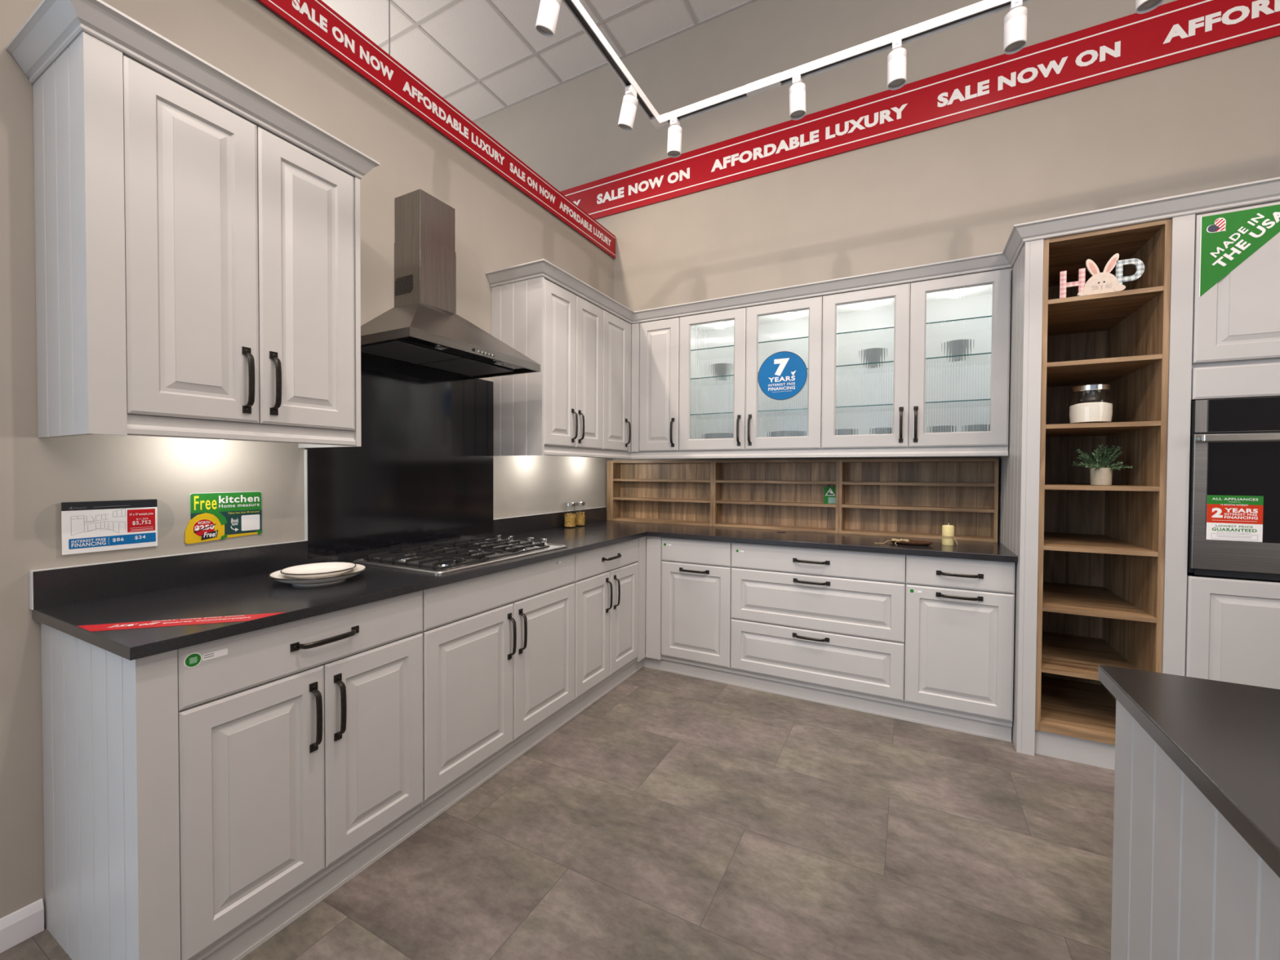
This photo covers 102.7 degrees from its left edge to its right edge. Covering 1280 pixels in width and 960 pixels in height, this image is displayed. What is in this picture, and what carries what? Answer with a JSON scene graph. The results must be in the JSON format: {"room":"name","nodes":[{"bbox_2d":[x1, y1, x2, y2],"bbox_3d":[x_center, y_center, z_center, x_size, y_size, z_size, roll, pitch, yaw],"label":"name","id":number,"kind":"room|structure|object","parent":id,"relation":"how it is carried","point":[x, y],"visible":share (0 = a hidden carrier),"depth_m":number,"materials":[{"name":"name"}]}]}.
{"room":"store","nodes":[
{"label":"store","id":0,"kind":"room"},
{"bbox_2d":[0,0,613,927],"bbox_3d":[-1.174,-0.352,2.542,0.120,3.224,3.850,1,1,28],"label":"wall","id":1,"kind":"structure","parent":0,"point":[498,226],"depth_m":1.75,"materials":[{"name":"beige paint"}]},
{"bbox_2d":[0,897,44,953],"bbox_3d":[-1.858,1.237,1.144,0.014,0.086,0.698,1,1,28],"label":"baseboard","id":2,"kind":"structure","parent":1,"relation":"attached to","point":[17,926],"depth_m":1.41,"materials":[{"name":"white wood"}]},
{"bbox_2d":[44,497,157,555],"bbox_3d":[-1.620,0.141,1.567,0.012,0.162,0.308,1,1,28],"label":"sign holder","id":3,"kind":"object","parent":1,"relation":"attached to","point":[86,526],"visible":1,"depth_m":1.56,"materials":[{"name":"white paper"}]},
{"bbox_2d":[5,0,380,448],"bbox_3d":[-1.337,-0.646,1.643,0.420,1.050,0.803,1,1,28],"label":"upper cabinet","id":4,"kind":"object","parent":1,"relation":"attached to","point":[197,264],"visible":1,"depth_m":1.42,"materials":[{"name":"paint"}]},
{"bbox_2d":[184,491,262,543],"bbox_3d":[-1.484,0.130,1.831,0.005,0.172,0.233,1,1,28],"label":"promotional sign","id":5,"kind":"object","parent":1,"relation":"attached to","point":[215,516],"visible":1,"depth_m":1.82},
{"bbox_2d":[184,511,226,543],"bbox_3d":[-1.510,0.163,1.782,0.003,0.108,0.122,1,1,28],"label":"sticker","id":6,"kind":"object","parent":5,"relation":"attached to","point":[202,526],"depth_m":1.78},
{"bbox_2d":[29,449,606,609],"bbox_3d":[-0.985,0.104,2.761,0.020,0.475,3.035,1,1,28],"label":"upstand","id":7,"kind":"object","parent":1,"relation":"attached to","point":[71,584],"visible":0.92,"depth_m":1.75,"materials":[{"name":"black stone"}]},
{"bbox_2d":[305,353,493,558],"bbox_3d":[-1.105,-0.127,2.525,0.020,0.874,1.038,1,1,28],"label":"backsplash","id":8,"kind":"structure","parent":1,"relation":"attached to","point":[421,470],"depth_m":2.46,"materials":[{"name":"black glass"}]},
{"bbox_2d":[257,0,615,258],"bbox_3d":[-1.098,-1.873,2.480,0.011,0.179,3.828,1,1,28],"label":"banner","id":9,"kind":"object","parent":1,"relation":"attached to","point":[316,20],"visible":1,"depth_m":2.53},
{"bbox_2d":[360,188,540,378],"bbox_3d":[-0.901,-0.943,2.399,0.477,0.772,0.780,1,1,28],"label":"range hood","id":10,"kind":"object","parent":1,"relation":"attached to","point":[424,327],"visible":0.97,"depth_m":2.37,"materials":[{"name":"metal"}]},
{"bbox_2d":[395,274,413,296],"bbox_3d":[-1.102,-0.908,2.386,0.124,0.082,0.001,1,1,28],"label":"vent grille","id":11,"kind":"object","parent":10,"relation":"attached to","point":[403,282],"depth_m":2.38,"materials":[{"name":"grey metal"}]},
{"bbox_2d":[433,345,448,349],"bbox_3d":[-0.847,-0.564,2.180,0.060,0.004,0.060,1,1,28],"label":"lamp","id":12,"kind":"object","parent":10,"relation":"on","point":[437,347],"depth_m":2.17,"materials":[{"name":"metal"}]},
{"bbox_2d":[493,361,506,364],"bbox_3d":[-0.684,-0.568,2.490,0.060,0.004,0.060,1,1,28],"label":"lamp","id":13,"kind":"object","parent":10,"relation":"on","point":[494,362],"depth_m":2.49,"materials":[{"name":"metal"}]},
{"bbox_2d":[491,275,602,456],"bbox_3d":[-0.538,-0.632,3.166,0.410,0.979,0.630,1,1,28],"label":"upper cabinet","id":14,"kind":"object","parent":1,"relation":"attached to","point":[560,404],"visible":0.98,"depth_m":2.94,"materials":[{"name":"paint"}]},
{"bbox_2d":[485,177,1279,324],"bbox_3d":[1.143,-1.138,2.472,4.018,0.071,1.080,1,1,28],"label":"crown molding","id":15,"kind":"structure","parent":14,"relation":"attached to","point":[1268,190],"depth_m":2.75,"materials":[{"name":"paint"}]},
{"bbox_2d":[600,309,631,452],"bbox_3d":[-0.214,-0.661,3.779,0.410,0.939,0.755,1,1,28],"label":"upper cabinet","id":16,"kind":"object","parent":1,"relation":"attached to","point":[616,332],"visible":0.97,"depth_m":3.52,"materials":[{"name":"paint"}]},
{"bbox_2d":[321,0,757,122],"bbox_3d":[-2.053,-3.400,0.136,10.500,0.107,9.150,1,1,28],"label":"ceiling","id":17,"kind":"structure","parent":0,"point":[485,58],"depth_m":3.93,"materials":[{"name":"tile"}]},
{"bbox_2d":[388,0,390,55],"bbox_3d":[-1.181,-2.671,2.405,0.024,1.419,0.024,1,1,28],"label":"cable","id":18,"kind":"object","parent":17,"relation":"hanging from","point":[388,0],"visible":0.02,"depth_m":2.41,"materials":[{"name":"grey metal"}]},
{"bbox_2d":[561,0,1032,129],"bbox_3d":[0.810,-2.565,0.361,3.428,1.543,3.403,1,1,28],"label":"track","id":19,"kind":"object","parent":17,"relation":"hanging from","point":[984,8],"visible":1,"depth_m":2.22,"materials":[{"name":"white metal"}]},
{"bbox_2d":[535,0,561,37],"bbox_3d":[-0.337,-1.741,1.889,0.075,0.168,0.111,-1,1,-44],"label":"track spotlight","id":20,"kind":"object","parent":19,"relation":"attached to","point":[548,10],"visible":1,"depth_m":1.87,"materials":[{"name":"white metal"}]},
{"bbox_2d":[617,84,638,130],"bbox_3d":[-0.057,-1.748,2.415,0.075,0.168,0.108,0,1,-39],"label":"track spotlight","id":21,"kind":"object","parent":19,"relation":"attached to","point":[629,103],"visible":1,"depth_m":2.39,"materials":[{"name":"white metal"}]},
{"bbox_2d":[666,116,682,157],"bbox_3d":[0.177,-1.751,2.617,0.080,0.167,0.080,1,1,28],"label":"track spotlight","id":22,"kind":"object","parent":19,"relation":"hanging from","point":[674,131],"visible":1,"depth_m":2.59,"materials":[{"name":"white metal"}]},
{"bbox_2d":[789,73,805,119],"bbox_3d":[0.718,-1.744,2.329,0.074,0.165,0.078,1,1,28],"label":"track spotlight","id":23,"kind":"object","parent":19,"relation":"hanging from","point":[797,90],"visible":1,"depth_m":2.30,"materials":[{"name":"white metal"}]},
{"bbox_2d":[887,37,906,89],"bbox_3d":[1.075,-1.739,2.141,0.072,0.165,0.078,1,1,28],"label":"track spotlight","id":24,"kind":"object","parent":19,"relation":"hanging from","point":[897,58],"visible":1,"depth_m":2.12,"materials":[{"name":"white metal"}]},
{"bbox_2d":[1003,0,1027,54],"bbox_3d":[1.433,-1.734,1.952,0.072,0.165,0.078,1,1,28],"label":"track spotlight","id":25,"kind":"object","parent":19,"relation":"hanging from","point":[1015,37],"visible":1,"depth_m":1.93,"materials":[{"name":"white metal"}]},
{"bbox_2d":[1135,0,1164,13],"bbox_3d":[1.770,-1.730,1.774,0.072,0.165,0.078,1,1,28],"label":"track spotlight","id":26,"kind":"object","parent":19,"relation":"hanging from","point":[1142,6],"visible":1,"depth_m":1.79,"materials":[{"name":"white metal"}]},
{"bbox_2d":[0,653,1114,959],"bbox_3d":[-2.075,1.345,0.215,10.500,0.100,9.150,1,1,28],"label":"floor","id":27,"kind":"structure","parent":0,"point":[675,816],"depth_m":1.76,"materials":[{"name":"tile"}]},
{"bbox_2d":[40,590,423,959],"bbox_3d":[-1.219,0.832,1.637,0.668,0.886,0.772,1,1,28],"label":"base cabinet","id":28,"kind":"object","parent":27,"relation":"on","point":[184,806],"visible":0.96,"depth_m":1.35,"materials":[{"name":"paint"}]},
{"bbox_2d":[183,648,227,667],"bbox_3d":[-1.073,0.437,1.266,0.001,0.036,0.089,1,1,28],"label":"sticker","id":29,"kind":"object","parent":28,"relation":"attached to","point":[193,660],"visible":1,"depth_m":1.25,"materials":[{"name":"green paper"}]},
{"bbox_2d":[31,520,1017,660],"bbox_3d":[0.187,0.371,2.196,2.622,0.030,3.205,1,1,28],"label":"countertop","id":30,"kind":"structure","parent":28,"relation":"on","point":[258,593],"depth_m":1.64,"materials":[{"name":"black stone"}]},
{"bbox_2d":[268,563,366,586],"bbox_3d":[-1.134,0.338,1.810,0.293,0.037,0.293,1,1,28],"label":"dinner plate","id":31,"kind":"object","parent":30,"relation":"on","point":[277,575],"visible":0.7,"depth_m":1.73,"materials":[{"name":"white ceramic"}]},
{"bbox_2d":[280,561,356,578],"bbox_3d":[-1.138,0.327,1.817,0.229,0.032,0.229,1,1,28],"label":"plate","id":32,"kind":"object","parent":31,"relation":"on","point":[317,570],"visible":0.95,"depth_m":1.84,"materials":[{"name":"white ceramic"}]},
{"bbox_2d":[352,534,566,574],"bbox_3d":[-0.801,0.328,2.413,0.535,0.041,0.823,1,1,28],"label":"gas cooktop","id":33,"kind":"object","parent":30,"relation":"in","point":[446,557],"visible":1,"depth_m":2.27,"materials":[{"name":"metal"}]},
{"bbox_2d":[563,502,576,527],"bbox_3d":[-0.489,0.243,3.569,0.094,0.174,0.094,1,1,28],"label":"pasta jar","id":34,"kind":"object","parent":30,"relation":"on","point":[570,519],"visible":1,"depth_m":3.54,"materials":[{"name":"clear glass"}]},
{"bbox_2d":[573,501,586,525],"bbox_3d":[-0.435,0.242,3.670,0.094,0.174,0.094,1,1,28],"label":"pasta jar","id":35,"kind":"object","parent":30,"relation":"on","point":[580,519],"visible":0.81,"depth_m":3.64,"materials":[{"name":"clear glass"}]},
{"bbox_2d":[606,460,713,526],"bbox_3d":[0.159,0.089,3.946,0.893,0.476,0.126,1,1,28],"label":"shelf unit","id":36,"kind":"object","parent":30,"relation":"on","point":[655,491],"visible":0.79,"depth_m":3.98,"materials":[{"name":"brown wood"}]},
{"bbox_2d":[712,459,839,533],"bbox_3d":[0.930,0.099,3.538,0.850,0.476,0.126,1,1,28],"label":"shelf unit","id":37,"kind":"object","parent":30,"relation":"on","point":[784,495],"visible":0.91,"depth_m":3.57,"materials":[{"name":"brown wood"}]},
{"bbox_2d":[823,486,835,503],"bbox_3d":[1.254,0.100,3.374,0.078,0.112,0.002,1,1,28],"label":"card","id":38,"kind":"object","parent":37,"relation":"on","point":[829,492],"visible":0.9,"depth_m":3.38,"materials":[{"name":"green paper"}]},
{"bbox_2d":[874,538,933,545],"bbox_3d":[1.444,0.340,2.817,0.295,0.025,0.134,0,1,11],"label":"wooden tray","id":39,"kind":"object","parent":30,"relation":"on","point":[908,542],"visible":1,"depth_m":2.80,"materials":[{"name":"brown wood"}]},
{"bbox_2d":[838,457,999,542],"bbox_3d":[1.680,0.110,3.143,0.844,0.476,0.126,1,1,28],"label":"shelf unit","id":40,"kind":"object","parent":30,"relation":"on","point":[913,498],"visible":1,"depth_m":3.15,"materials":[{"name":"brown wood"}]},
{"bbox_2d":[941,523,957,545],"bbox_3d":[1.684,0.295,2.783,0.076,0.118,0.064,1,1,28],"label":"candle","id":41,"kind":"object","parent":30,"relation":"on","point":[948,536],"visible":1,"depth_m":2.76,"materials":[{"name":"wax"}]},
{"bbox_2d":[201,658,643,959],"bbox_3d":[-0.575,1.227,2.317,0.022,0.079,2.528,1,1,28],"label":"plinth","id":42,"kind":"object","parent":27,"relation":"on","point":[238,947],"visible":0.83,"depth_m":1.75,"materials":[{"name":"paint"}]},
{"bbox_2d":[420,553,574,808],"bbox_3d":[-0.819,0.782,2.395,0.668,0.804,0.940,1,1,28],"label":"base cabinet","id":43,"kind":"object","parent":27,"relation":"on","point":[499,647],"visible":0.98,"depth_m":2.14,"materials":[{"name":"paint"}]},
{"bbox_2d":[572,536,645,704],"bbox_3d":[-0.412,0.771,3.164,0.668,0.804,0.796,1,1,28],"label":"base cabinet","id":44,"kind":"object","parent":27,"relation":"on","point":[610,582],"visible":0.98,"depth_m":2.95,"materials":[{"name":"paint"}]},
{"bbox_2d":[645,536,731,672],"bbox_3d":[0.433,0.769,3.506,0.576,0.804,0.668,1,1,28],"label":"base cabinet","id":45,"kind":"object","parent":27,"relation":"on","point":[688,581],"visible":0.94,"depth_m":3.23,"materials":[{"name":"paint"}]},
{"bbox_2d":[730,542,906,706],"bbox_3d":[1.105,0.778,3.151,0.940,0.804,0.668,1,1,28],"label":"base cabinet","id":46,"kind":"object","parent":27,"relation":"on","point":[833,620],"visible":0.99,"depth_m":2.86,"materials":[{"name":"paint"}]},
{"bbox_2d":[643,653,1011,742],"bbox_3d":[0.918,1.223,2.966,2.020,0.079,0.022,1,1,28],"label":"plinth","id":47,"kind":"object","parent":27,"relation":"on","point":[1002,732],"visible":0.89,"depth_m":2.85,"materials":[{"name":"paint"}]},
{"bbox_2d":[903,554,1015,726],"bbox_3d":[1.727,0.787,2.822,0.465,0.804,0.668,1,1,28],"label":"base cabinet","id":48,"kind":"object","parent":27,"relation":"on","point":[959,644],"visible":0.98,"depth_m":2.55,"materials":[{"name":"paint"}]},
{"bbox_2d":[909,588,921,592],"bbox_3d":[1.424,0.575,2.642,0.056,0.022,0.001,1,1,28],"label":"sticker","id":49,"kind":"object","parent":48,"relation":"attached to","point":[911,590],"visible":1,"depth_m":2.65,"materials":[{"name":"white paper"}]},
{"bbox_2d":[997,239,1043,755],"bbox_3d":[1.964,0.085,2.671,0.068,2.374,0.698,1,1,28],"label":"end panel","id":50,"kind":"object","parent":27,"relation":"on","point":[1018,513],"visible":0.68,"depth_m":2.38,"materials":[{"name":"paint"}]},
{"bbox_2d":[1034,217,1171,769],"bbox_3d":[2.184,0.088,2.557,0.426,2.374,0.690,1,1,28],"label":"shelf unit","id":51,"kind":"object","parent":27,"relation":"on","point":[1101,548],"visible":0.66,"depth_m":2.42,"materials":[{"name":"wood"}]},
{"bbox_2d":[1067,383,1114,423],"bbox_3d":[2.056,-0.342,2.334,0.158,0.177,0.158,1,1,28],"label":"storage jar","id":52,"kind":"object","parent":51,"relation":"on","point":[1086,412],"visible":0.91,"depth_m":2.29,"materials":[{"name":"clear glass"}]},
{"bbox_2d":[1059,253,1144,298],"bbox_3d":[2.029,-0.902,2.251,0.284,0.168,0.014,1,1,28],"label":"ornament","id":53,"kind":"object","parent":51,"relation":"on","point":[1104,282],"visible":1,"depth_m":2.25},
{"bbox_2d":[1071,444,1133,485],"bbox_3d":[2.144,-0.073,2.376,0.200,0.195,0.186,1,1,28],"label":"potted plant","id":54,"kind":"object","parent":51,"relation":"on","point":[1100,475],"visible":1,"depth_m":2.36,"materials":[{"name":"green plant"}]},
{"bbox_2d":[1097,665,1279,959],"bbox_3d":[0.744,0.860,-0.377,0.998,0.915,2.734,1,1,28],"label":"kitchen island","id":55,"kind":"object","parent":27,"relation":"on","point":[1196,851],"visible":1,"depth_m":0.77,"materials":[{"name":"paint"}]},
{"bbox_2d":[1161,201,1279,688],"bbox_3d":[2.781,0.097,2.234,0.928,2.374,0.704,1,1,28],"label":"housing","id":56,"kind":"object","parent":27,"relation":"on","point":[1224,341],"visible":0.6,"depth_m":2.08,"materials":[{"name":"paint"}]},
{"bbox_2d":[1186,396,1279,581],"bbox_3d":[2.732,0.033,2.163,0.762,0.717,0.681,1,1,28],"label":"oven","id":57,"kind":"object","parent":56,"relation":"in","point":[1235,442],"visible":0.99,"depth_m":2.04,"materials":[{"name":"metal"}]},
{"bbox_2d":[1205,494,1263,542],"bbox_3d":[2.368,0.152,2.038,0.157,0.180,0.001,1,1,28],"label":"label","id":58,"kind":"object","parent":57,"relation":"attached to","point":[1228,517],"visible":1,"depth_m":2.04,"materials":[{"name":"red paper"}]},
{"bbox_2d":[1199,204,1279,297],"bbox_3d":[2.425,-0.907,2.007,0.326,0.325,0.002,1,1,28],"label":"sign","id":59,"kind":"object","parent":56,"relation":"attached to","point":[1227,240],"visible":1,"depth_m":2.04,"materials":[{"name":"green paper"}]},
{"bbox_2d":[474,0,1279,569],"bbox_3d":[0.038,-1.086,4.154,10.500,4.649,0.150,1,1,28],"label":"wall","id":60,"kind":"structure","parent":0,"point":[960,189],"depth_m":3.29,"materials":[{"name":"beige paint"}]},
{"bbox_2d":[631,317,679,452],"bbox_3d":[0.172,-0.659,3.770,0.390,0.939,0.410,1,1,28],"label":"upper cabinet","id":61,"kind":"object","parent":60,"relation":"attached to","point":[655,344],"visible":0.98,"depth_m":3.61,"materials":[{"name":"paint"}]},
{"bbox_2d":[679,296,822,451],"bbox_3d":[0.761,-0.658,3.459,0.936,0.924,0.410,1,1,28],"label":"upper cabinet","id":62,"kind":"object","parent":60,"relation":"attached to","point":[723,406],"visible":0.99,"depth_m":3.31,"materials":[{"name":"paint"}]},
{"bbox_2d":[544,445,1008,459],"bbox_3d":[0.688,-0.159,2.770,2.277,0.054,1.026,1,1,28],"label":"rail","id":63,"kind":"object","parent":62,"relation":"attached to","point":[996,451],"visible":0.98,"depth_m":3.10,"materials":[{"name":"paint"}]},
{"bbox_2d":[758,351,807,399],"bbox_3d":[0.889,-0.653,3.200,0.304,0.304,0.001,1,1,28],"label":"round sticker","id":64,"kind":"object","parent":62,"relation":"attached to","point":[783,375],"visible":1,"depth_m":3.20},
{"bbox_2d":[821,267,1011,448],"bbox_3d":[1.589,-0.647,3.022,0.930,0.924,0.410,1,1,28],"label":"upper cabinet","id":65,"kind":"object","parent":60,"relation":"attached to","point":[925,363],"visible":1,"depth_m":2.85,"materials":[{"name":"paint"}]},
{"bbox_2d":[560,0,1279,219],"bbox_3d":[1.331,-2.308,3.357,6.300,0.314,0.011,1,1,28],"label":"banner","id":66,"kind":"object","parent":60,"relation":"attached to","point":[1175,32],"visible":0.91,"depth_m":3.04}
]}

